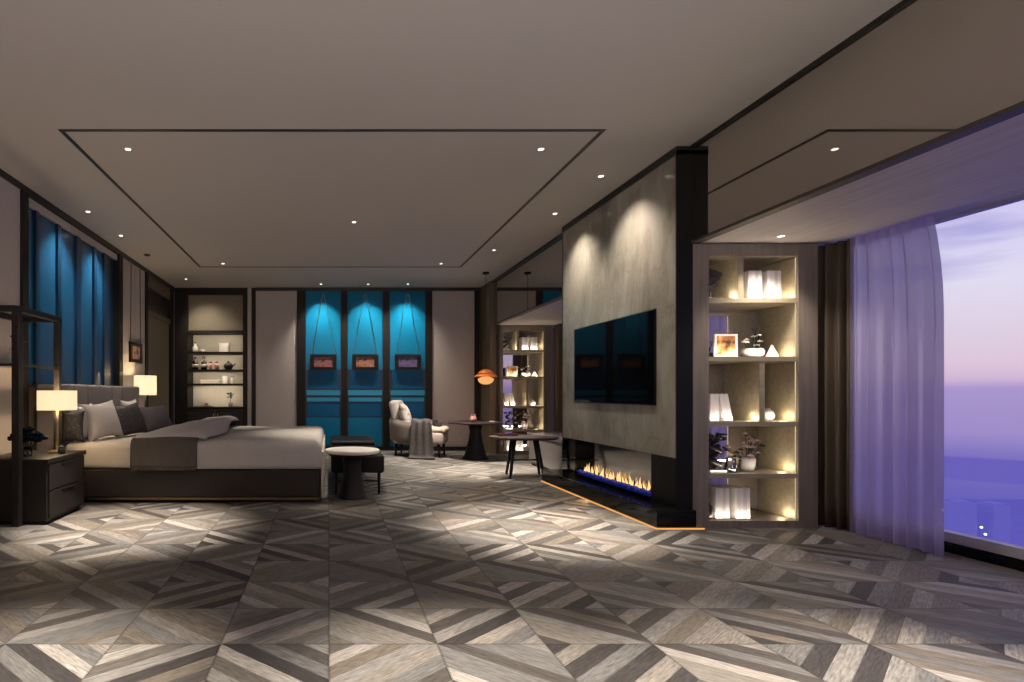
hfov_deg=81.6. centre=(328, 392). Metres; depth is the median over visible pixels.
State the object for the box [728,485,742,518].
book
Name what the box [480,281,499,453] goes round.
wall pier
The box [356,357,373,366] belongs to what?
picture
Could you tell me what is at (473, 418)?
vase
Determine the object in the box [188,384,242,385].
shelf
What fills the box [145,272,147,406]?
trim
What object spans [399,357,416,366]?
picture
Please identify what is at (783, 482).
bookcase
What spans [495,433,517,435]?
tray
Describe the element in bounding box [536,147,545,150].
recessed light
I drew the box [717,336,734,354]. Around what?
picture
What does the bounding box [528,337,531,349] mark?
book
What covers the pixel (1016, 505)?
ground
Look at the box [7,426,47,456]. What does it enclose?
plant
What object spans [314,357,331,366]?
picture
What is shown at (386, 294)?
trim
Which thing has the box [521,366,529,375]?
flower bowl
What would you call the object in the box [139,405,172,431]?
cushion
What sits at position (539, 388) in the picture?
bookcase
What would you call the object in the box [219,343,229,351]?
gift box
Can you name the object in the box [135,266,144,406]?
wall panel
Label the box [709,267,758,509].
mirror
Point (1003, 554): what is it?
window
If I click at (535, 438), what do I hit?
coffee table
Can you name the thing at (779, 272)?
book
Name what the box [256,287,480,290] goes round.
trim
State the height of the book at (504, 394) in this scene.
0.205 m
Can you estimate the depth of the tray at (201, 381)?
9.96 m
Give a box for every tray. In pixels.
[200,380,220,383]
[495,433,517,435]
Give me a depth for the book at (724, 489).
4.25 m
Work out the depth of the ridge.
942.55 m
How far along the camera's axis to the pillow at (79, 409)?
5.34 m
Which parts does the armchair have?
seat, leg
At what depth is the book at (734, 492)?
4.27 m
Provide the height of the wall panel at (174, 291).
2.800 m
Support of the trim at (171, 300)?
attached to the wall
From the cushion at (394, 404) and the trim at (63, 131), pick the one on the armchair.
the cushion at (394, 404)
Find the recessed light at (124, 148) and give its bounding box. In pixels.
[123,147,132,150]
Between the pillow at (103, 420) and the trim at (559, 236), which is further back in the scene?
the trim at (559, 236)
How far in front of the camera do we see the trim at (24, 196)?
4.98 m
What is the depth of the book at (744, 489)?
4.25 m
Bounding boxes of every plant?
[7,426,47,456]
[226,392,232,406]
[752,328,762,347]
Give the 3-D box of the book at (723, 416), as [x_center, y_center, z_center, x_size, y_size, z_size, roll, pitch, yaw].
[2.992,0.109,4.330,0.068,0.207,0.170,0,0,0]
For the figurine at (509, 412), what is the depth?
9.32 m
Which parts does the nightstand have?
shelf rail, rail, rail, post, post, rail, shelf rail, rail, post, drawer, drawer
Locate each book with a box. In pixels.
[503,393,506,405]
[504,440,508,450]
[509,393,512,405]
[519,337,523,349]
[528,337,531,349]
[709,394,713,420]
[709,485,722,518]
[709,486,718,518]
[711,485,725,518]
[714,394,718,420]
[714,485,728,518]
[719,394,727,420]
[721,485,739,518]
[724,394,732,420]
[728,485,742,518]
[732,485,745,518]
[735,485,749,518]
[743,271,750,297]
[751,271,754,297]
[755,271,757,297]
[758,271,761,297]
[762,271,770,297]
[771,271,773,297]
[774,271,777,297]
[778,271,780,297]
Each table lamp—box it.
[37,391,76,452]
[134,375,156,406]
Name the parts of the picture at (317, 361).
frame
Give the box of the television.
[574,309,655,405]
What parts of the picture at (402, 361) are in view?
frame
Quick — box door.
[148,275,169,414]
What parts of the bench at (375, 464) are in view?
leg, seat, leg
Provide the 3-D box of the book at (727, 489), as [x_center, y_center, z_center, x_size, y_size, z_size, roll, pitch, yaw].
[3.023,0.839,4.330,0.024,0.235,0.170,0,0,0]
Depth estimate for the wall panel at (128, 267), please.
7.60 m
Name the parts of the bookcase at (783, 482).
panel, shelf, shelf, shelf, shelf, rail, panel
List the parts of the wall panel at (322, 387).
pane, pane, pane, pane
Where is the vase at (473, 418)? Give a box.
[470,414,476,421]
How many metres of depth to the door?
9.04 m
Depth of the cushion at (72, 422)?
5.16 m
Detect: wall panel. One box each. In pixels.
[0,177,19,454]
[123,258,134,385]
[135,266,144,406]
[174,291,174,424]
[256,291,296,426]
[432,291,473,446]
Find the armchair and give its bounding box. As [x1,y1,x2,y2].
[389,400,448,457]
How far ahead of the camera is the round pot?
9.96 m
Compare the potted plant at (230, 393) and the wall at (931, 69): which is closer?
the wall at (931, 69)
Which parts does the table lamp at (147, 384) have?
lamp shade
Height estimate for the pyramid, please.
0.104 m
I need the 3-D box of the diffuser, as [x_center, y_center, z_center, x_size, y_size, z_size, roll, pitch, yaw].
[2.400,-0.190,8.570,0.236,0.120,0.236,0,0,0]
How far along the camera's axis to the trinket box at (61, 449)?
4.64 m
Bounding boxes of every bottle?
[192,357,197,368]
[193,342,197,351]
[201,357,206,368]
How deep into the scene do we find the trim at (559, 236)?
7.48 m
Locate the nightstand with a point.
(43, 487)
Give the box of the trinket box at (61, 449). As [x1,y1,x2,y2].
[58,445,65,453]
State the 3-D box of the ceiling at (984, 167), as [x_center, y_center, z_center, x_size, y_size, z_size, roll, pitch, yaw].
[3.410,-1.184,4.130,1.260,0.120,11.460,0,0,0]
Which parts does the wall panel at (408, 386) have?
pane, pane, pane, pane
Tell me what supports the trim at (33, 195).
attached to the wall
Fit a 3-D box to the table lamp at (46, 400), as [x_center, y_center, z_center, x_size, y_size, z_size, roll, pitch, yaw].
[-2.310,0.242,4.760,0.310,0.525,0.310,0,0,0]
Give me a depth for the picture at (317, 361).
9.77 m
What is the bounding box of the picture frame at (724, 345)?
[713,334,737,356]
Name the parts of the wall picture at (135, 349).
frame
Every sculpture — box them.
[503,336,510,349]
[709,269,721,297]
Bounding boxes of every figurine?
[503,411,512,428]
[709,433,726,472]
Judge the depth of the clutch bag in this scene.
8.91 m
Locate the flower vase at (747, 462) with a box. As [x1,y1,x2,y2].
[722,432,764,470]
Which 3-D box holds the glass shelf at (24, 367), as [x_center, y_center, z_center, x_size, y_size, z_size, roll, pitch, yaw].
[-2.527,-0.215,4.555,0.325,0.010,0.606,0,0,0]
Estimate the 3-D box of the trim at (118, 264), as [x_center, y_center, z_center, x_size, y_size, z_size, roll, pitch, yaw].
[-2.750,-0.390,7.280,0.100,2.800,0.120,0,0,0]
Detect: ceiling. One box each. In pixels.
[0,0,901,287]
[499,113,1023,327]
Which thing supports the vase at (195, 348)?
on the display cabinet
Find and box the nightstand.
[0,305,85,526]
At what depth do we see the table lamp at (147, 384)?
7.50 m
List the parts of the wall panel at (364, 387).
pane, pane, pane, pane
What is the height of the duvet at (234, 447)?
0.278 m
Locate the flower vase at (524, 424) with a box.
[513,411,530,428]
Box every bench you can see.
[331,436,383,493]
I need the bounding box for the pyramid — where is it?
[766,344,778,356]
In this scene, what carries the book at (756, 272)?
on the bookcase at (783, 482)
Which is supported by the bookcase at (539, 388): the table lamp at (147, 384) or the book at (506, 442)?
the book at (506, 442)
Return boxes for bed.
[36,384,324,501]
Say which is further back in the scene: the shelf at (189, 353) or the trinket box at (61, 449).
the shelf at (189, 353)
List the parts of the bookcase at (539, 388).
panel, shelf, shelf, shelf, shelf, rail, panel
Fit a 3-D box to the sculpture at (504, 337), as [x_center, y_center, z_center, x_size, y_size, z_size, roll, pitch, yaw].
[2.969,-0.836,9.370,0.153,0.248,0.080,0,0,0]
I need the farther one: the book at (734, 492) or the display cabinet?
the display cabinet
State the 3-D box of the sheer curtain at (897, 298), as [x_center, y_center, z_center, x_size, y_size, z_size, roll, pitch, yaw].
[3.758,-0.056,3.725,0.055,2.107,0.610,0,0,0]
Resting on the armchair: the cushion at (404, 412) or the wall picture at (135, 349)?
the cushion at (404, 412)
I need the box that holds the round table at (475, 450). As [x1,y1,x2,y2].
[448,421,503,460]
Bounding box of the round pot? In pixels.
[224,361,235,368]
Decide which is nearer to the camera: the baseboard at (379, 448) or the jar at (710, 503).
the jar at (710, 503)
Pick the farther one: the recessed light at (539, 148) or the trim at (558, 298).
the trim at (558, 298)
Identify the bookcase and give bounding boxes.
[496,325,552,453]
[693,244,817,527]
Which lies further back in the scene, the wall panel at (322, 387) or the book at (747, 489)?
the wall panel at (322, 387)
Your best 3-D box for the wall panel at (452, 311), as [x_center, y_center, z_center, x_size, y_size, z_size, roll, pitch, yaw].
[2.180,-0.425,9.845,0.740,2.730,0.030,0,0,0]
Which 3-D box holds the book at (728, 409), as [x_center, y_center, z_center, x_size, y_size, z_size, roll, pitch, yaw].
[3.027,0.109,4.330,0.071,0.207,0.170,0,0,0]
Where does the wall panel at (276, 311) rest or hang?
attached to the wall
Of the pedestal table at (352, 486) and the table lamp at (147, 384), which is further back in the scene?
the table lamp at (147, 384)
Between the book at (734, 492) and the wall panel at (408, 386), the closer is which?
the book at (734, 492)
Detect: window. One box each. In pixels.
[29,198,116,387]
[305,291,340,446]
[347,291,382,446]
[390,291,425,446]
[934,195,1023,571]
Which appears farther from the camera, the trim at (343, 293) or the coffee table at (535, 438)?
the trim at (343, 293)
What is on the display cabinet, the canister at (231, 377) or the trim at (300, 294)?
the canister at (231, 377)
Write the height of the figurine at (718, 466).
0.301 m
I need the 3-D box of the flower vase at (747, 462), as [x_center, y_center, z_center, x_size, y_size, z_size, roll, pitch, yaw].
[3.225,0.454,4.365,0.277,0.301,0.239,0,0,33]
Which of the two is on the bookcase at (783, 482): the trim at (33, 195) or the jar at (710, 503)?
the jar at (710, 503)
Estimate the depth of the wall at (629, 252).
4.73 m
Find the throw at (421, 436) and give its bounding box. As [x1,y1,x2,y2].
[407,418,434,459]
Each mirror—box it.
[503,333,534,448]
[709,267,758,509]
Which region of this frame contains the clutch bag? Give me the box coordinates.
[432,420,442,426]
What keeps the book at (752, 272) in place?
on the bookcase at (783, 482)
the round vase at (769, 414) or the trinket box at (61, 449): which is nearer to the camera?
the round vase at (769, 414)
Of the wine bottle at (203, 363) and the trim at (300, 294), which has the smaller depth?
the trim at (300, 294)
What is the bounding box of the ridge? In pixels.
[944,456,1023,484]
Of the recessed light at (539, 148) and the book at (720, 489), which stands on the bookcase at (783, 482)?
the book at (720, 489)
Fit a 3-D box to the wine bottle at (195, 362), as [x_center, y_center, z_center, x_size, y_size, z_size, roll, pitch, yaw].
[-2.391,-0.529,10.020,0.107,0.230,0.107,0,0,0]
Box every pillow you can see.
[70,404,91,441]
[77,400,123,441]
[119,399,135,405]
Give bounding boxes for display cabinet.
[175,288,255,425]
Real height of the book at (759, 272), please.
0.215 m
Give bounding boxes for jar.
[709,501,712,518]
[725,457,736,472]
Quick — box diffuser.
[478,377,493,383]
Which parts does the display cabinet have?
panel, cabinet door, panel, rail, cross rail, panel, cabinet door, panel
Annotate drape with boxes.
[554,324,561,431]
[818,238,853,530]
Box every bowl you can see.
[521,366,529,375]
[741,334,764,356]
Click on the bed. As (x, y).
(235, 463)
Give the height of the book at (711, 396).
0.205 m
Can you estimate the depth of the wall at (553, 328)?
9.66 m
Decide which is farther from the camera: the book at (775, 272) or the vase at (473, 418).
the vase at (473, 418)
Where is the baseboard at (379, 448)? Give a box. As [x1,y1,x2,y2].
[325,447,465,450]
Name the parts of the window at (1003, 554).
sill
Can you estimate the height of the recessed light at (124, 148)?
0.008 m
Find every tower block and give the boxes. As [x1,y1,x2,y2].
[944,500,986,535]
[974,501,1009,542]
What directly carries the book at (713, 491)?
on the bookcase at (783, 482)
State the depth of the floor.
2.85 m
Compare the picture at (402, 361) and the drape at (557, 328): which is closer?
the drape at (557, 328)
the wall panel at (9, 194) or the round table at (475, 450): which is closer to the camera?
the wall panel at (9, 194)
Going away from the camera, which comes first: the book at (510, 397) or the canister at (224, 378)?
the book at (510, 397)
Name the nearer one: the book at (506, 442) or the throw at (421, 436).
the throw at (421, 436)
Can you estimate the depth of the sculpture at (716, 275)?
4.29 m
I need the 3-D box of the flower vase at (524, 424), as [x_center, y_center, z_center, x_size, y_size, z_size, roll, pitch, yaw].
[3.256,0.454,9.420,0.277,0.301,0.239,0,0,33]
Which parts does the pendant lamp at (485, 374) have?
lamp shade, lamp shade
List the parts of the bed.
headboard, mattress, trim, footboard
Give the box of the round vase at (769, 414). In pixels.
[765,408,774,420]
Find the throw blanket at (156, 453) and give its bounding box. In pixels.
[130,421,236,470]
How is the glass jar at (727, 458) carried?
on the bookcase at (783, 482)
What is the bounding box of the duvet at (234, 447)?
[197,426,323,468]
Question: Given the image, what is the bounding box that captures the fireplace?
[577,473,650,497]
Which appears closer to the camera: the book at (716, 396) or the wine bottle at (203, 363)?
the book at (716, 396)
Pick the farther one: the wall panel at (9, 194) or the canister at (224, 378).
the canister at (224, 378)
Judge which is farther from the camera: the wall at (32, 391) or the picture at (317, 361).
the picture at (317, 361)
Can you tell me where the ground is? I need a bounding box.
[944,499,1023,546]
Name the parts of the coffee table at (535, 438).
leg, leg, leg, leg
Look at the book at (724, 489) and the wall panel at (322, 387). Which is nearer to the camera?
the book at (724, 489)
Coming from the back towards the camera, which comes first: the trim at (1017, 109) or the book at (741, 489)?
the book at (741, 489)
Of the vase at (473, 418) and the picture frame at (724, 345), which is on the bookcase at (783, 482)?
the picture frame at (724, 345)
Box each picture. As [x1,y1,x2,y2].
[129,295,142,363]
[133,346,139,359]
[310,294,335,369]
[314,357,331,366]
[352,294,378,369]
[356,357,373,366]
[395,294,420,369]
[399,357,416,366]
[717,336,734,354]
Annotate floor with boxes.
[0,451,1023,681]
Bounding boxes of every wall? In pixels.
[29,387,35,449]
[494,0,1023,527]
[541,146,704,529]
[553,328,553,431]
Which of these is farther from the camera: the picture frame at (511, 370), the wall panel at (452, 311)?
the wall panel at (452, 311)
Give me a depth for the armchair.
8.85 m
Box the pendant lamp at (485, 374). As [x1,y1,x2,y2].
[474,272,497,383]
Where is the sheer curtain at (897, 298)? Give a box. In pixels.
[850,215,943,555]
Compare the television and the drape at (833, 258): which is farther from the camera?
the television
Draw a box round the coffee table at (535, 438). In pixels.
[489,435,559,478]
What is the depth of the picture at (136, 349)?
7.86 m
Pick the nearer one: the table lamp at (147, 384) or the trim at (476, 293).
the table lamp at (147, 384)
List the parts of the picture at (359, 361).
frame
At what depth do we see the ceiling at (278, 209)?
3.69 m
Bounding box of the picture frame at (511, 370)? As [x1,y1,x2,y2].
[507,366,517,375]
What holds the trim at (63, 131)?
attached to the ceiling at (278, 209)
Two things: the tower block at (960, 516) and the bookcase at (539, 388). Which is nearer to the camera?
the bookcase at (539, 388)
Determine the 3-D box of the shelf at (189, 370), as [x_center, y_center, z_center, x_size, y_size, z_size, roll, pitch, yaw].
[-1.995,-0.397,10.040,0.970,0.035,0.380,0,0,0]
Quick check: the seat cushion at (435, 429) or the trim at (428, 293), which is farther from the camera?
the trim at (428, 293)
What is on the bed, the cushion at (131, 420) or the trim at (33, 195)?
the cushion at (131, 420)
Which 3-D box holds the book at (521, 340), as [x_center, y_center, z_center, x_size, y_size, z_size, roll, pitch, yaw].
[3.221,-0.820,9.385,0.024,0.215,0.170,0,0,0]
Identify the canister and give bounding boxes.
[222,376,226,383]
[230,376,233,383]
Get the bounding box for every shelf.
[0,366,45,368]
[188,352,242,354]
[188,369,242,371]
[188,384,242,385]
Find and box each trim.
[0,168,174,290]
[20,190,28,449]
[58,129,605,266]
[114,254,122,385]
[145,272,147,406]
[168,289,173,424]
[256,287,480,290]
[297,291,304,425]
[341,291,346,435]
[383,291,389,446]
[426,291,431,419]
[474,291,479,420]
[492,233,561,282]
[493,295,561,324]
[691,0,912,147]
[691,101,1023,242]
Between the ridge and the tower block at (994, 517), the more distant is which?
the ridge
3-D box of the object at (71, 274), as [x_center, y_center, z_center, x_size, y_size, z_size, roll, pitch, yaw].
[-2.750,-0.920,6.130,0.100,1.740,2.180,0,0,0]
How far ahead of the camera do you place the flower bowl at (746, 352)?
4.27 m
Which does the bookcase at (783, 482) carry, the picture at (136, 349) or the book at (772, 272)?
the book at (772, 272)
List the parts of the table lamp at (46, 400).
lamp shade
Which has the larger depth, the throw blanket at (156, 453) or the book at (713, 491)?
the throw blanket at (156, 453)
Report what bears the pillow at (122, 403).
on the bed
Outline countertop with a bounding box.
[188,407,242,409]
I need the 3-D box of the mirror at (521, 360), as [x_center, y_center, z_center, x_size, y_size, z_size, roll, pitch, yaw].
[3.209,-0.035,9.637,0.667,1.985,0.015,0,0,0]
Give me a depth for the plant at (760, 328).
4.44 m
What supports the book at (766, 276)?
on the bookcase at (783, 482)
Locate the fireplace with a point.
(625, 489)
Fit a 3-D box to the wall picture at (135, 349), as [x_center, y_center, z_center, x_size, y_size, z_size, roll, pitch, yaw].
[-2.703,-1.095,7.840,0.030,1.350,0.480,0,0,0]
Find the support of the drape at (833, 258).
hanging from the ceiling at (984, 167)
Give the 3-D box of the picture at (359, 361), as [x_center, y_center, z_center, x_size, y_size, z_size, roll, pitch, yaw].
[0.634,-1.068,9.785,0.460,1.326,0.030,0,0,0]
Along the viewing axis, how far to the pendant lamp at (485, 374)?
8.48 m
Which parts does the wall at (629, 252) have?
fire glass, marble panel, trim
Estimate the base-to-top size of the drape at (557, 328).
2.110 m
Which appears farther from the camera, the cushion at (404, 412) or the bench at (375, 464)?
the cushion at (404, 412)
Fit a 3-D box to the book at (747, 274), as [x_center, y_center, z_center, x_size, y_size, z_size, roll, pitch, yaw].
[3.191,-0.820,4.330,0.024,0.215,0.170,0,0,0]
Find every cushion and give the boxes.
[62,410,84,442]
[115,402,147,437]
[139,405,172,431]
[389,400,403,420]
[398,403,411,421]
[432,426,448,433]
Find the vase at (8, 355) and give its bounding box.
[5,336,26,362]
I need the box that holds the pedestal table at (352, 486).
[325,446,379,500]
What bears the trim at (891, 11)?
attached to the wall at (931, 69)
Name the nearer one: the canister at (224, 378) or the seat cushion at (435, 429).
the seat cushion at (435, 429)

